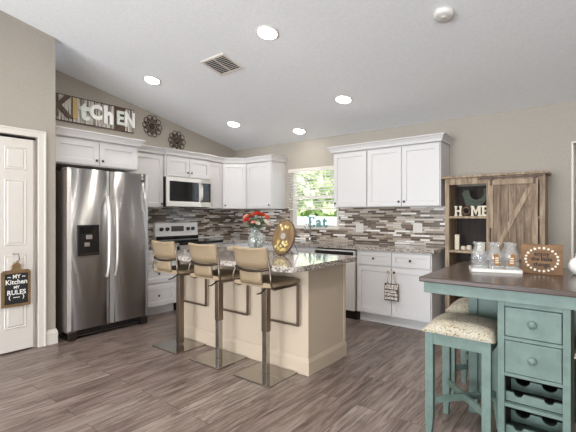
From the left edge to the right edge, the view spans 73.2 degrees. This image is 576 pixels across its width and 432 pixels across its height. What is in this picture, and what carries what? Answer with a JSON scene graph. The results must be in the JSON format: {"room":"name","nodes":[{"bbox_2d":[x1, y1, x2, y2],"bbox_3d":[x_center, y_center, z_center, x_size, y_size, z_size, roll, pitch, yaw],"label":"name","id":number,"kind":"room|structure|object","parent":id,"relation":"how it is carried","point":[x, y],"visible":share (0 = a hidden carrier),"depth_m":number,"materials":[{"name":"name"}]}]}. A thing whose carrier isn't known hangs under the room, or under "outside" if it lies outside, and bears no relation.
{"room":"kitchen","nodes":[
{"label":"kitchen","id":0,"kind":"room"},
{"bbox_2d":[0,10,54,346],"bbox_3d":[-4.478,-0.473,1.289,0.120,3.518,6.765,0,0,38],"label":"wall","id":1,"kind":"structure","parent":0,"point":[27,53],"depth_m":3.79,"materials":[{"name":"beige paint"}]},
{"bbox_2d":[0,136,32,353],"bbox_3d":[-2.578,0.270,3.663,0.042,2.006,0.297,0,0,38],"label":"door","id":2,"kind":"structure","parent":1,"relation":"in","point":[16,154],"depth_m":3.66,"materials":[{"name":"beige paint"}]},
{"bbox_3d":[-2.548,0.413,3.639,0.038,0.125,0.123,0,0,38],"label":"hook","id":3,"kind":"object","parent":2,"relation":"attached to","visible":0},
{"bbox_2d":[1,262,30,308],"bbox_3d":[-2.549,0.643,3.640,0.020,0.415,0.236,0,0,38],"label":"chalkboard sign","id":4,"kind":"object","parent":3,"relation":"hanging from","point":[15,282],"visible":1,"depth_m":3.63,"materials":[{"name":"black"}]},
{"bbox_2d":[0,134,35,139],"bbox_3d":[-2.799,-0.750,3.464,0.060,0.016,0.950,0,0,38],"label":"track","id":5,"kind":"object","parent":1,"relation":"attached to","point":[12,136],"visible":0.8,"depth_m":3.70,"materials":[{"name":"black"}]},
{"bbox_2d":[0,125,45,347],"bbox_3d":[-2.726,0.229,3.407,0.026,2.113,1.086,0,0,38],"label":"door frame","id":6,"kind":"structure","parent":1,"relation":"in","point":[41,135],"depth_m":3.80,"materials":[{"name":"beige paint"}]},
{"bbox_2d":[33,140,35,346],"bbox_3d":[-2.520,0.272,3.828,0.070,2.024,0.031,0,0,38],"label":"door frame","id":7,"kind":"structure","parent":1,"relation":"attached to","point":[34,141],"depth_m":3.81,"materials":[{"name":"beige paint"}]},
{"bbox_2d":[46,328,57,345],"bbox_3d":[-2.381,1.211,3.896,0.066,0.148,0.106,0,0,38],"label":"baseboard","id":8,"kind":"structure","parent":1,"relation":"attached to","point":[51,335],"depth_m":3.87,"materials":[{"name":"beige paint"}]},
{"bbox_2d":[55,69,234,171],"bbox_3d":[-1.959,-0.256,5.721,0.120,3.083,3.390,0,0,38],"label":"wall","id":9,"kind":"structure","parent":0,"point":[66,84],"depth_m":5.47,"materials":[{"name":"beige paint"}]},
{"bbox_2d":[55,92,134,132],"bbox_3d":[-2.456,-1.298,4.949,0.043,0.319,1.062,0,0,38],"label":"letter sign","id":10,"kind":"object","parent":9,"relation":"attached to","point":[68,108],"visible":0.91,"depth_m":4.92,"materials":[{"name":"wood"}]},
{"bbox_2d":[55,135,137,171],"bbox_3d":[-2.369,-0.699,4.574,0.644,0.292,0.968,0,0,38],"label":"upper cabinet","id":11,"kind":"object","parent":9,"relation":"attached to","point":[69,151],"visible":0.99,"depth_m":4.37,"materials":[{"name":"grey paint"}]},
{"bbox_2d":[55,125,145,146],"bbox_3d":[-2.199,-0.885,4.470,0.324,0.079,1.035,0,0,38],"label":"crown molding","id":12,"kind":"structure","parent":11,"relation":"attached to","point":[59,130],"depth_m":4.33,"materials":[{"name":"grey paint"}]},
{"bbox_2d":[125,151,162,207],"bbox_3d":[-2.009,-0.477,5.253,0.374,0.735,0.537,0,0,38],"label":"upper cabinet","id":13,"kind":"object","parent":9,"relation":"attached to","point":[150,164],"visible":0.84,"depth_m":5.25,"materials":[{"name":"grey paint"}]},
{"bbox_2d":[142,115,161,136],"bbox_3d":[-1.959,-1.293,5.601,0.024,0.306,0.318,0,0,38],"label":"wall medallion","id":14,"kind":"object","parent":9,"relation":"attached to","point":[151,125],"visible":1,"depth_m":5.60,"materials":[{"name":"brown metal"}]},
{"bbox_2d":[168,131,185,148],"bbox_3d":[-1.699,-1.141,5.934,0.024,0.306,0.318,0,0,38],"label":"wall medallion","id":15,"kind":"object","parent":9,"relation":"attached to","point":[176,140],"visible":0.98,"depth_m":5.92,"materials":[{"name":"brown metal"}]},
{"bbox_2d":[163,154,209,179],"bbox_3d":[-1.580,-0.696,5.761,0.424,0.298,0.785,0,0,38],"label":"upper cabinet","id":16,"kind":"object","parent":9,"relation":"attached to","point":[173,166],"visible":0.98,"depth_m":5.60,"materials":[{"name":"grey paint"}]},
{"bbox_2d":[163,176,210,207],"bbox_3d":[-1.562,-0.335,5.747,0.450,0.415,0.779,0,0,38],"label":"microwave","id":17,"kind":"object","parent":16,"relation":"attached to","point":[177,192],"visible":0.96,"depth_m":5.60,"materials":[{"name":"silver plastic"}]},
{"bbox_2d":[148,207,234,241],"bbox_3d":[-1.630,0.125,6.036,0.008,0.520,2.231,0,0,38],"label":"tiled wall","id":18,"kind":"structure","parent":9,"relation":"attached to","point":[212,223],"depth_m":6.31,"materials":[{"name":"tile"}]},
{"bbox_2d":[194,161,221,208],"bbox_3d":[-1.273,-0.477,6.214,0.349,0.735,0.299,0,0,38],"label":"upper cabinet","id":19,"kind":"object","parent":9,"relation":"attached to","point":[215,167],"visible":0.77,"depth_m":6.12,"materials":[{"name":"grey paint"}]},
{"bbox_2d":[0,0,575,150],"bbox_3d":[-0.873,-1.757,0.521,8.600,1.250,10.280,0,0,38],"label":"ceiling","id":20,"kind":"structure","parent":0,"point":[398,65],"depth_m":3.71,"materials":[{"name":"white paint"}]},
{"bbox_2d":[143,75,160,84],"bbox_3d":[-1.601,-1.592,4.569,0.203,0.052,0.199,0,0,32],"label":"recessed light","id":21,"kind":"object","parent":20,"relation":"in","point":[150,79],"visible":1,"depth_m":4.54,"materials":[{"name":"beige paint"}]},
{"bbox_2d":[200,53,243,75],"bbox_3d":[-0.682,-1.565,4.034,0.350,0.069,0.297,0,0,38],"label":"ceiling vent","id":22,"kind":"object","parent":20,"relation":"in","point":[222,64],"visible":1,"depth_m":4.03,"materials":[{"name":"white metal"}]},
{"bbox_2d":[227,121,240,126],"bbox_3d":[-0.791,-1.329,5.649,0.203,0.052,0.199,0,0,32],"label":"recessed light","id":23,"kind":"object","parent":20,"relation":"in","point":[230,123],"visible":1,"depth_m":5.61,"materials":[{"name":"beige paint"}]},
{"bbox_2d":[256,25,278,39],"bbox_3d":[-0.181,-1.600,3.407,0.203,0.052,0.199,0,0,32],"label":"recessed light","id":24,"kind":"object","parent":20,"relation":"in","point":[265,32],"visible":1,"depth_m":3.38,"materials":[{"name":"beige paint"}]},
{"bbox_2d":[292,128,305,133],"bbox_3d":[0.162,-1.220,5.615,0.203,0.052,0.199,0,0,32],"label":"recessed light","id":25,"kind":"object","parent":20,"relation":"in","point":[296,130],"visible":1,"depth_m":5.57,"materials":[{"name":"beige paint"}]},
{"bbox_2d":[335,95,351,103],"bbox_3d":[0.641,-1.337,4.478,0.203,0.052,0.199,0,0,32],"label":"recessed light","id":26,"kind":"object","parent":20,"relation":"in","point":[343,99],"visible":1,"depth_m":4.45,"materials":[{"name":"beige paint"}]},
{"bbox_2d":[434,6,453,21],"bbox_3d":[1.167,-1.505,2.909,0.141,0.060,0.143,0,0,-20],"label":"smoke detector","id":27,"kind":"object","parent":20,"relation":"attached to","point":[442,14],"visible":1,"depth_m":2.88,"materials":[{"name":"white plastic"}]},
{"bbox_2d":[0,310,575,431],"bbox_3d":[-0.165,1.345,1.427,8.600,0.120,12.900,0,0,38],"label":"floor","id":28,"kind":"structure","parent":0,"point":[115,379],"depth_m":2.85,"materials":[{"name":"grey wood"}]},
{"bbox_2d":[55,167,147,341],"bbox_3d":[-2.223,0.393,4.500,0.869,1.784,0.912,0,0,38],"label":"refrigerator","id":29,"kind":"object","parent":28,"relation":"on","point":[101,217],"visible":0.98,"depth_m":4.17,"materials":[{"name":"silver metal"}]},
{"bbox_2d":[146,247,176,315],"bbox_3d":[-1.883,0.849,5.187,0.634,0.872,0.553,0,0,38],"label":"base cabinet","id":30,"kind":"object","parent":28,"relation":"on","point":[161,290],"visible":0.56,"depth_m":5.03,"materials":[{"name":"grey paint"}]},
{"bbox_2d":[148,242,178,248],"bbox_3d":[-1.885,0.391,5.191,0.630,0.040,0.572,0,0,38],"label":"countertop","id":31,"kind":"structure","parent":30,"relation":"on","point":[149,243],"depth_m":5.17,"materials":[{"name":"stone"}]},
{"bbox_2d":[151,240,206,354],"bbox_3d":[-1.075,0.760,3.807,0.416,1.049,0.430,0,0,38],"label":"bar stool","id":32,"kind":"object","parent":28,"relation":"on","point":[167,251],"visible":0.96,"depth_m":3.78,"materials":[{"name":"grey"}]},
{"bbox_2d":[153,222,222,309],"bbox_3d":[-1.443,0.693,5.700,0.695,1.184,0.765,0,0,38],"label":"range","id":33,"kind":"object","parent":28,"relation":"on","point":[182,233],"visible":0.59,"depth_m":5.75,"materials":[{"name":"silver metal"}]},
{"bbox_2d":[161,239,222,244],"bbox_3d":[-1.437,0.376,5.695,0.595,0.026,0.765,0,0,38],"label":"cooktop","id":34,"kind":"object","parent":33,"relation":"in","point":[181,241],"depth_m":5.69,"materials":[{"name":"black glass"}]},
{"bbox_2d":[188,242,248,369],"bbox_3d":[-0.627,0.760,3.457,0.416,1.049,0.430,0,0,38],"label":"bar stool","id":35,"kind":"object","parent":28,"relation":"on","point":[218,358],"visible":0.95,"depth_m":3.41,"materials":[{"name":"brown metal"}]},
{"bbox_2d":[223,242,233,246],"bbox_3d":[-1.144,0.849,6.131,0.634,0.872,0.276,0,0,38],"label":"base cabinet","id":36,"kind":"object","parent":28,"relation":"on","point":[230,243],"visible":0.02,"depth_m":5.95,"materials":[{"name":"grey paint"}]},
{"bbox_2d":[182,261,346,376],"bbox_3d":[-0.288,0.849,3.868,1.665,0.872,0.652,0,0,38],"label":"kitchen island","id":37,"kind":"object","parent":28,"relation":"on","point":[319,340],"visible":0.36,"depth_m":3.41,"materials":[{"name":"beige paint"}]},
{"bbox_2d":[152,247,356,272],"bbox_3d":[-0.385,0.391,3.712,1.835,0.040,0.972,0,0,38],"label":"island countertop","id":38,"kind":"structure","parent":37,"relation":"on","point":[290,262],"depth_m":3.29,"materials":[{"name":"stone"}]},
{"bbox_3d":[-0.340,0.240,4.066,0.172,0.262,0.172,0,0,38],"label":"glass vase","id":39,"kind":"object","parent":38,"relation":"on","visible":0},
{"bbox_2d":[246,217,264,247],"bbox_3d":[-0.339,0.177,4.068,0.214,0.328,0.235,0,0,38],"label":"greenery sprig","id":40,"kind":"object","parent":39,"relation":"in","point":[255,225],"visible":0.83,"depth_m":4.04,"materials":[{"name":"green plant"}]},
{"bbox_2d":[257,218,268,240],"bbox_3d":[-0.261,0.184,4.023,0.138,0.314,0.084,0,0,-1],"label":"flower","id":41,"kind":"object","parent":39,"relation":"in","point":[266,221],"visible":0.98,"depth_m":4.03,"materials":[{"name":"white plant"}]},
{"bbox_2d":[232,246,299,387],"bbox_3d":[-0.185,0.760,3.111,0.416,1.049,0.430,0,0,38],"label":"bar stool","id":42,"kind":"object","parent":28,"relation":"on","point":[265,374],"visible":1,"depth_m":3.06,"materials":[{"name":"brown metal"}]},
{"bbox_2d":[234,242,316,252],"bbox_3d":[-0.301,0.849,6.005,2.116,0.872,0.634,0,0,38],"label":"base cabinet","id":43,"kind":"object","parent":28,"relation":"on","point":[303,249],"visible":0.02,"depth_m":5.57,"materials":[{"name":"grey paint"}]},
{"bbox_2d":[203,237,444,253],"bbox_3d":[0.237,0.391,5.436,3.670,0.040,0.872,0,0,38],"label":"countertop","id":44,"kind":"structure","parent":43,"relation":"on","point":[423,249],"depth_m":4.95,"materials":[{"name":"stone"}]},
{"bbox_2d":[304,223,314,240],"bbox_3d":[0.304,0.238,5.753,0.178,0.266,0.111,0,0,-21],"label":"faucet","id":45,"kind":"object","parent":44,"relation":"on","point":[310,237],"visible":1,"depth_m":5.77,"materials":[{"name":"silver metal"}]},
{"bbox_2d":[315,247,359,319],"bbox_3d":[0.774,0.851,5.165,0.602,0.868,0.616,0,0,38],"label":"dishwasher","id":46,"kind":"object","parent":28,"relation":"on","point":[351,268],"visible":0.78,"depth_m":4.80,"materials":[{"name":"silver plastic"}]},
{"bbox_2d":[357,250,444,329],"bbox_3d":[1.371,0.849,4.696,0.903,0.872,0.634,0,0,38],"label":"base cabinet","id":47,"kind":"object","parent":28,"relation":"on","point":[415,308],"visible":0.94,"depth_m":4.44,"materials":[{"name":"grey paint"}]},
{"bbox_2d":[384,270,398,301],"bbox_3d":[1.178,0.793,4.426,0.167,0.355,0.020,0,0,38],"label":"sign","id":48,"kind":"object","parent":47,"relation":"hanging from","point":[391,291],"visible":1,"depth_m":4.42,"materials":[{"name":"brown wood"}]},
{"bbox_2d":[445,297,467,393],"bbox_3d":[1.378,0.944,2.772,0.385,0.682,0.400,0,0,38],"label":"stool","id":49,"kind":"object","parent":28,"relation":"on","point":[460,305],"visible":0.23,"depth_m":2.73,"materials":[{"name":"green paint"}]},
{"bbox_2d":[445,297,467,313],"bbox_3d":[1.378,0.637,2.772,0.385,0.068,0.400,0,0,38],"label":"cushion","id":50,"kind":"object","parent":49,"relation":"on","point":[460,305],"depth_m":2.71,"materials":[{"name":"beige fabric"}]},
{"bbox_2d":[421,313,497,431],"bbox_3d":[1.048,0.944,2.300,0.385,0.682,0.400,0,0,38],"label":"stool","id":51,"kind":"object","parent":28,"relation":"on","point":[473,333],"visible":0.91,"depth_m":2.23,"materials":[{"name":"green paint"}]},
{"bbox_2d":[421,313,497,343],"bbox_3d":[1.048,0.637,2.300,0.385,0.068,0.400,0,0,38],"label":"cushion","id":52,"kind":"object","parent":51,"relation":"on","point":[469,328],"depth_m":2.19,"materials":[{"name":"beige fabric"}]},
{"bbox_2d":[442,170,550,312],"bbox_3d":[2.225,0.423,4.193,1.003,1.724,0.392,0,0,38],"label":"hutch","id":53,"kind":"object","parent":28,"relation":"on","point":[516,204],"visible":0.55,"depth_m":4.04,"materials":[{"name":"brown wood"}]},
{"bbox_2d":[455,234,459,249],"bbox_3d":[1.921,0.299,4.401,0.047,0.170,0.045,0,0,38],"label":"candle","id":54,"kind":"object","parent":53,"relation":"on","point":[457,237],"visible":1,"depth_m":4.38,"materials":[{"name":"beige wax"}]},
{"bbox_2d":[449,216,485,218],"bbox_3d":[2.053,0.017,4.358,0.378,0.026,0.320,0,0,38],"label":"shelf","id":55,"kind":"object","parent":53,"relation":"attached to","point":[450,217],"depth_m":4.24,"materials":[{"name":"brown wood"}]},
{"bbox_2d":[449,248,485,253],"bbox_3d":[2.053,0.397,4.358,0.378,0.026,0.320,0,0,38],"label":"shelf","id":56,"kind":"object","parent":53,"relation":"attached to","point":[451,250],"depth_m":4.29,"materials":[{"name":"brown wood"}]},
{"bbox_2d":[454,206,485,215],"bbox_3d":[2.010,-0.052,4.271,0.334,0.113,0.040,0,0,38],"label":"word sign","id":57,"kind":"object","parent":53,"relation":"on","point":[472,210],"visible":0.88,"depth_m":4.26,"materials":[{"name":"beige wood"}]},
{"bbox_2d":[462,188,485,215],"bbox_3d":[2.068,-0.151,4.318,0.269,0.310,0.034,0,0,38],"label":"rooster","id":58,"kind":"object","parent":53,"relation":"on","point":[469,201],"visible":0.77,"depth_m":4.32},
{"bbox_2d":[477,243,485,250],"bbox_3d":[2.114,0.339,4.240,0.080,0.090,0.060,0,0,38],"label":"candle","id":59,"kind":"object","parent":53,"relation":"on","point":[480,246],"visible":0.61,"depth_m":4.21,"materials":[{"name":"beige wax"}]},
{"bbox_2d":[419,261,575,431],"bbox_3d":[1.514,0.820,2.313,1.128,0.930,0.995,0,0,38],"label":"pub table","id":60,"kind":"object","parent":28,"relation":"on","point":[535,314],"visible":0.98,"depth_m":2.03,"materials":[{"name":"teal wood"}]},
{"bbox_2d":[469,257,522,273],"bbox_3d":[1.329,0.316,2.499,0.284,0.076,0.184,0,0,20],"label":"carrier","id":61,"kind":"object","parent":60,"relation":"on","point":[517,270],"visible":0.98,"depth_m":2.45,"materials":[{"name":"white wood"}]},
{"bbox_2d":[493,253,500,269],"bbox_3d":[1.309,0.258,2.454,0.084,0.172,0.094,0,0,38],"label":"label","id":62,"kind":"object","parent":61,"relation":"in","point":[496,256],"visible":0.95,"depth_m":2.41,"materials":[{"name":"orange paper"}]},
{"bbox_2d":[508,254,515,265],"bbox_3d":[1.393,0.258,2.422,0.084,0.172,0.097,0,0,38],"label":"label","id":63,"kind":"object","parent":61,"relation":"in","point":[512,257],"visible":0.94,"depth_m":2.38,"materials":[{"name":"orange paper"}]},
{"bbox_2d":[469,265,522,273],"bbox_3d":[1.329,0.345,2.499,0.284,0.019,0.184,0,0,20],"label":"tray","id":64,"kind":"object","parent":60,"relation":"on","point":[485,268],"depth_m":2.45,"materials":[{"name":"white wood"}]},
{"bbox_2d":[506,376,562,423],"bbox_3d":[1.503,1.006,2.304,0.268,0.338,0.802,0,0,38],"label":"wine rack","id":65,"kind":"object","parent":60,"relation":"attached to","point":[525,393],"depth_m":2.12,"materials":[{"name":"green wood"}]},
{"bbox_2d":[521,244,562,275],"bbox_3d":[1.549,0.266,2.369,0.214,0.178,0.043,0,0,35],"label":"block sign","id":66,"kind":"object","parent":60,"relation":"on","point":[535,258],"visible":1,"depth_m":2.35,"materials":[{"name":"brown wood"}]},
{"bbox_2d":[568,254,575,274],"bbox_3d":[1.746,0.292,2.318,0.120,0.125,0.120,0,0,38],"label":"round vase","id":67,"kind":"object","parent":60,"relation":"on","point":[572,263],"visible":1,"depth_m":2.31,"materials":[{"name":"white ceramic"}]},
{"bbox_2d":[235,101,575,267],"bbox_3d":[2.199,0.063,4.543,8.120,2.445,0.120,0,0,38],"label":"wall","id":68,"kind":"structure","parent":0,"point":[539,138],"depth_m":4.33,"materials":[{"name":"beige paint"}]},
{"bbox_2d":[222,163,246,209],"bbox_3d":[-0.890,-0.477,6.492,0.609,0.735,0.613,0,0,38],"label":"upper cabinet","id":69,"kind":"object","parent":68,"relation":"attached to","point":[234,175],"visible":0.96,"depth_m":6.25,"materials":[{"name":"grey paint"}]},
{"bbox_2d":[247,161,284,208],"bbox_3d":[-0.367,-0.477,6.234,0.534,0.735,0.374,0,0,38],"label":"upper cabinet","id":70,"kind":"object","parent":68,"relation":"attached to","point":[265,180],"visible":1,"depth_m":6.09,"materials":[{"name":"grey paint"}]},
{"bbox_2d":[138,145,287,162],"bbox_3d":[-1.139,-0.885,5.776,2.395,0.079,0.712,0,0,-29],"label":"crown molding","id":71,"kind":"structure","parent":70,"relation":"attached to","point":[144,148],"depth_m":5.87,"materials":[{"name":"grey paint"}]},
{"bbox_2d":[293,173,338,227],"bbox_3d":[0.437,-0.273,5.947,0.875,0.907,0.050,0,0,38],"label":"window","id":72,"kind":"structure","parent":68,"relation":"in","point":[294,211],"depth_m":6.13,"materials":[{"name":"beige paint"}]},
{"bbox_2d":[288,166,338,209],"bbox_3d":[0.371,-0.408,5.862,0.899,0.636,0.052,0,0,38],"label":"window blind","id":73,"kind":"object","parent":72,"relation":"attached to","point":[323,168],"visible":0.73,"depth_m":5.86,"materials":[{"name":"beige paint"}]},
{"bbox_2d":[295,227,338,229],"bbox_3d":[0.396,0.191,5.894,0.899,0.020,0.085,0,0,38],"label":"sill","id":74,"kind":"structure","parent":68,"relation":"attached to","point":[295,227],"depth_m":5.82,"materials":[{"name":"beige paint"}]},
{"bbox_2d":[308,216,326,227],"bbox_3d":[0.441,0.095,5.836,0.348,0.170,0.020,0,0,38],"label":"word sign","id":75,"kind":"object","parent":74,"relation":"on","point":[318,224],"visible":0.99,"depth_m":5.83,"materials":[{"name":"teal paint"}]},
{"bbox_2d":[235,207,444,245],"bbox_3d":[0.495,0.125,5.793,3.654,0.520,0.008,0,0,38],"label":"tiled wall","id":76,"kind":"structure","parent":68,"relation":"attached to","point":[385,225],"depth_m":5.29,"materials":[{"name":"tile"}]},
{"bbox_2d":[356,223,362,231],"bbox_3d":[0.994,0.165,5.392,0.116,0.120,0.009,0,0,38],"label":"wall outlet","id":77,"kind":"object","parent":76,"relation":"attached to","point":[359,226],"visible":1,"depth_m":5.39,"materials":[{"name":"white plastic"}]},
{"bbox_2d":[413,223,421,232],"bbox_3d":[1.633,0.155,4.891,0.116,0.120,0.009,0,0,38],"label":"wall outlet","id":78,"kind":"object","parent":76,"relation":"attached to","point":[417,227],"visible":1,"depth_m":4.89,"materials":[{"name":"white plastic"}]},
{"bbox_2d":[334,150,376,207],"bbox_3d":[0.907,-0.477,5.237,0.500,0.735,0.374,0,0,38],"label":"upper cabinet","id":79,"kind":"object","parent":68,"relation":"attached to","point":[350,168],"visible":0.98,"depth_m":5.10,"materials":[{"name":"grey paint"}]},
{"bbox_2d":[368,141,448,207],"bbox_3d":[1.466,-0.477,4.800,0.912,0.735,0.374,0,0,38],"label":"upper cabinet","id":80,"kind":"object","parent":68,"relation":"attached to","point":[407,175],"visible":0.99,"depth_m":4.63,"materials":[{"name":"grey paint"}]},
{"bbox_2d":[327,132,454,153],"bbox_3d":[1.255,-0.885,4.940,1.537,0.079,0.411,0,0,38],"label":"crown molding","id":81,"kind":"structure","parent":80,"relation":"attached to","point":[443,137],"depth_m":4.68,"materials":[{"name":"grey paint"}]},
{"bbox_2d":[571,141,575,258],"bbox_3d":[3.265,0.267,3.716,0.886,2.037,0.146,0,0,38],"label":"trim opening","id":82,"kind":"structure","parent":68,"relation":"attached to","point":[573,143],"depth_m":3.93,"materials":[{"name":"beige paint"}]},
{"bbox_2d":[574,145,575,257],"bbox_3d":[3.891,0.035,4.173,3.000,2.500,1.375,0,0,38],"label":"wall","id":83,"kind":"structure","parent":0,"point":[574,145],"depth_m":5.05,"materials":[{"name":"beige paint"}]},
{"label":"outside","id":84,"kind":"structure","parent":0,"visible":0},
{"bbox_3d":[18.384,1.585,31.609,60.000,0.100,57.300,0,0,38],"label":"lawn","id":85,"kind":"structure","parent":84,"visible":0},
{"bbox_2d":[297,170,336,216],"bbox_3d":[0.797,-0.324,11.930,3.147,3.730,3.178,0,0,-1],"label":"tree","id":86,"kind":"object","parent":85,"relation":"on","point":[300,213],"visible":0.13,"depth_m":10.78,"materials":[{"name":"green plant"}]},
{"bbox_2d":[297,215,336,224],"bbox_3d":[0.010,0.760,10.085,7.640,1.549,0.110,0,0,38],"label":"fence","id":87,"kind":"object","parent":85,"relation":"on","point":[300,220],"visible":0.06,"depth_m":9.54,"materials":[{"name":"white"}]},
{"bbox_3d":[-0.020,0.268,3.720,0.144,0.232,0.253,0,0,38],"label":"easel","id":88,"kind":"object","parent":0,"visible":0},
{"bbox_2d":[272,220,294,254],"bbox_3d":[-0.044,0.207,3.698,0.103,0.338,0.311,0,0,-41],"label":"round sign","id":89,"kind":"object","parent":88,"relation":"on","point":[283,239],"visible":0.99,"depth_m":3.68,"materials":[{"name":"brown wood"}]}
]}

